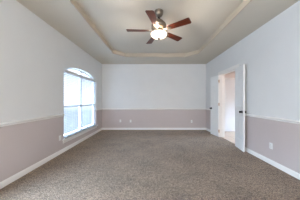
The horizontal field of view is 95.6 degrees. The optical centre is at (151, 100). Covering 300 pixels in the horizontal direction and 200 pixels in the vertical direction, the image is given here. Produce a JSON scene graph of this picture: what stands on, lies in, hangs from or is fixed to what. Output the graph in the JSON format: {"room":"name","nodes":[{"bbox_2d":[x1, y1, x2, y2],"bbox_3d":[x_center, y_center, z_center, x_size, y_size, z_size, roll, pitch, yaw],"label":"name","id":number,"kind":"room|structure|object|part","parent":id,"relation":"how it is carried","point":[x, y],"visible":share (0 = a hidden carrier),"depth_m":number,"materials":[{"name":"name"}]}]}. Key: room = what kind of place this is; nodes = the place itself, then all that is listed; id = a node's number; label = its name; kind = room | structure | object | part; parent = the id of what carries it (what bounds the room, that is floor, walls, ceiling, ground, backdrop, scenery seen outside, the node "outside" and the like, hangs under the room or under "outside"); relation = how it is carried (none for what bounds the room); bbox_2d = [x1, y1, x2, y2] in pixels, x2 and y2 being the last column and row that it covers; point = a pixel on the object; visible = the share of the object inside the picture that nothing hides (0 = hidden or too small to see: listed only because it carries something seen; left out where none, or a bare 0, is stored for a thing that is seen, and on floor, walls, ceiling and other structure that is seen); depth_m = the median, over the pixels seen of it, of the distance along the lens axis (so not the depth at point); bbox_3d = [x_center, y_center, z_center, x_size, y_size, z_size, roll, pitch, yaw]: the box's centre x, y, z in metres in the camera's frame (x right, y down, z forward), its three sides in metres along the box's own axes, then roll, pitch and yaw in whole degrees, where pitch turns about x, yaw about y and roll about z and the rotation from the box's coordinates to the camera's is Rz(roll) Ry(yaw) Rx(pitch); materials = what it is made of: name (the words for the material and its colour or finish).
{"room":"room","nodes":[
{"label":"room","id":0,"kind":"room"},
{"bbox_2d":[0,0,101,181],"bbox_3d":[-2.150,-0.270,2.503,0.150,2.940,6.327,0,0,0],"label":"wall","id":1,"kind":"structure","parent":0,"point":[34,56],"depth_m":2.37,"materials":[{"name":"paint"}]},
{"bbox_2d":[0,128,101,188],"bbox_3d":[-2.067,1.156,2.503,0.015,0.088,6.327,0,0,0],"label":"baseboard","id":2,"kind":"structure","parent":1,"relation":"attached to","point":[18,175],"depth_m":2.48,"materials":[{"name":"paint"}]},
{"bbox_2d":[0,108,101,126],"bbox_3d":[-2.057,0.328,2.503,0.036,0.054,6.327,0,0,0],"label":"trim","id":3,"kind":"structure","parent":1,"relation":"attached to","point":[59,115],"depth_m":2.27,"materials":[{"name":"paint"}]},
{"bbox_2d":[62,68,97,143],"bbox_3d":[-2.116,0.035,4.145,0.187,1.920,2.000,0,0,0],"label":"window","id":4,"kind":"structure","parent":1,"relation":"in","point":[75,135],"depth_m":4.11,"materials":[{"name":"plastic"}]},
{"bbox_2d":[64,69,82,137],"bbox_3d":[-2.110,0.062,3.675,0.078,1.662,0.931,0,0,0],"label":"window blind","id":5,"kind":"object","parent":4,"relation":"attached to","point":[66,71],"visible":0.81,"depth_m":3.63,"materials":[{"name":"plastic"}]},
{"bbox_3d":[-2.091,0.910,4.145,0.137,0.030,2.000,0,0,0],"label":"sill","id":6,"kind":"part","parent":4,"relation":"part of","materials":[{"name":"paint"}]},
{"bbox_2d":[82,76,95,129],"bbox_3d":[-2.110,0.062,4.614,0.078,1.662,0.931,0,0,0],"label":"window blind","id":7,"kind":"object","parent":4,"relation":"attached to","point":[84,77],"visible":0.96,"depth_m":4.59,"materials":[{"name":"plastic"}]},
{"bbox_3d":[-2.123,0.080,4.614,0.051,1.590,0.003,0,0,0],"label":"ladder cord","id":8,"kind":"part","parent":7,"relation":"part of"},
{"bbox_2d":[0,130,299,199],"bbox_3d":[1.238,1.240,2.503,6.925,0.080,6.627,0,0,0],"label":"floor","id":9,"kind":"structure","parent":0,"point":[109,164],"depth_m":2.28,"materials":[{"name":"carpet"}]},
{"bbox_2d":[102,64,205,127],"bbox_3d":[0.092,-0.270,5.742,4.635,2.940,0.150,0,0,0],"label":"wall","id":10,"kind":"structure","parent":0,"point":[123,85],"depth_m":5.67,"materials":[{"name":"paint"}]},
{"bbox_2d":[102,128,205,129],"bbox_3d":[0.092,1.156,5.660,4.335,0.088,0.015,0,0,0],"label":"baseboard","id":11,"kind":"structure","parent":10,"relation":"attached to","point":[102,128],"depth_m":5.65,"materials":[{"name":"paint"}]},
{"bbox_2d":[102,108,205,109],"bbox_3d":[0.092,0.328,5.649,4.335,0.054,0.036,0,0,0],"label":"trim","id":12,"kind":"structure","parent":10,"relation":"attached to","point":[102,108],"depth_m":5.65,"materials":[{"name":"paint"}]},
{"bbox_2d":[16,0,298,63],"bbox_3d":[0.092,-1.590,2.503,4.335,0.100,6.327,0,0,0],"label":"ceiling","id":13,"kind":"structure","parent":0,"point":[61,15],"depth_m":2.89,"materials":[{"name":"paint"}]},
{"bbox_2d":[76,0,243,52],"bbox_3d":[0.131,-1.695,2.505,3.198,0.080,4.870,0,0,0],"label":"ceiling","id":14,"kind":"structure","parent":0,"point":[111,18],"depth_m":2.80,"materials":[{"name":"paint"}]},
{"bbox_2d":[126,8,190,43],"bbox_3d":[0.092,-1.389,2.501,1.107,0.532,1.152,0,0,0],"label":"ceiling fan","id":15,"kind":"object","parent":14,"relation":"hanging from","point":[158,26],"visible":1,"depth_m":2.41,"materials":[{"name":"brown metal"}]},
{"bbox_3d":[-0.257,-1.290,2.494,0.405,0.006,0.138,0,11,-2],"label":"blade","id":16,"kind":"part","parent":15,"relation":"part of","materials":[{"name":"brown wood"}]},
{"bbox_3d":[0.000,-1.290,2.870,0.138,0.006,0.405,-12,4,-19],"label":"blade","id":17,"kind":"part","parent":15,"relation":"part of","materials":[{"name":"brown wood"}]},
{"bbox_3d":[0.021,-1.290,2.133,0.138,0.006,0.405,11,3,16],"label":"blade","id":18,"kind":"part","parent":15,"relation":"part of","materials":[{"name":"brown wood"}]},
{"bbox_3d":[0.130,-1.200,2.505,0.300,0.095,0.300,0,0,0],"label":"lamp shade","id":19,"kind":"part","parent":15,"relation":"part of","materials":[{"name":"beige glass"}]},
{"bbox_3d":[0.437,-1.290,2.741,0.405,0.006,0.138,0,-11,-38],"label":"blade","id":20,"kind":"part","parent":15,"relation":"part of","materials":[{"name":"brown wood"}]},
{"bbox_3d":[0.450,-1.290,2.286,0.405,0.006,0.138,0,-11,34],"label":"blade","id":21,"kind":"part","parent":15,"relation":"part of","materials":[{"name":"brown wood"}]},
{"bbox_2d":[69,0,251,56],"bbox_3d":[0.131,-1.595,2.505,2.798,0.119,4.470,0,0,0],"label":"trim","id":22,"kind":"structure","parent":14,"relation":"attached to","point":[74,3],"depth_m":3.40,"materials":[{"name":"paint"}]},
{"bbox_2d":[225,71,234,131],"bbox_3d":[3.555,-0.110,5.410,2.290,2.620,0.120,0,0,0],"label":"wall","id":23,"kind":"structure","parent":0,"point":[232,74],"depth_m":5.35,"materials":[{"name":"paint"}]},
{"bbox_2d":[225,80,234,130],"bbox_3d":[3.250,0.178,5.314,0.752,2.019,0.071,0,0,0],"label":"door","id":24,"kind":"structure","parent":23,"relation":"in","point":[229,84],"depth_m":5.34,"materials":[{"name":"paint"}]},
{"bbox_2d":[206,0,299,173],"bbox_3d":[2.335,-0.270,2.503,0.150,2.940,6.327,0,0,0],"label":"wall","id":25,"kind":"structure","parent":0,"point":[270,55],"depth_m":2.55,"materials":[{"name":"paint"}]},
{"bbox_2d":[210,75,219,136],"bbox_3d":[2.185,0.167,4.728,0.150,2.043,0.457,0,0,-10],"label":"door","id":26,"kind":"structure","parent":25,"relation":"in","point":[214,81],"depth_m":4.72,"materials":[{"name":"paint"}]},
{"bbox_2d":[224,75,224,136],"bbox_3d":[2.417,0.117,4.062,0.014,2.165,1.095,0,0,0],"label":"trim","id":27,"kind":"structure","parent":25,"relation":"attached to","point":[224,75],"depth_m":4.53,"materials":[{"name":"paint"}]},
{"bbox_2d":[218,64,238,136],"bbox_3d":[2.335,0.155,4.062,0.152,2.090,0.945,0,0,0],"label":"trim","id":28,"kind":"structure","parent":25,"relation":"attached to","point":[232,70],"depth_m":4.50,"materials":[{"name":"paint"}]},
{"bbox_2d":[235,64,245,151],"bbox_3d":[2.185,0.167,3.397,0.150,2.043,0.457,0,0,9],"label":"door","id":29,"kind":"structure","parent":25,"relation":"in","point":[240,111],"depth_m":3.32,"materials":[{"name":"paint"}]},
{"bbox_2d":[206,128,299,179],"bbox_3d":[2.252,1.156,2.503,0.015,0.088,6.327,0,0,0],"label":"baseboard","id":30,"kind":"structure","parent":25,"relation":"attached to","point":[273,163],"depth_m":2.49,"materials":[{"name":"paint"}]},
{"bbox_2d":[206,108,299,123],"bbox_3d":[2.242,0.328,2.503,0.036,0.054,6.327,0,0,0],"label":"trim","id":31,"kind":"structure","parent":25,"relation":"attached to","point":[250,115],"depth_m":2.48,"materials":[{"name":"paint"}]}
]}

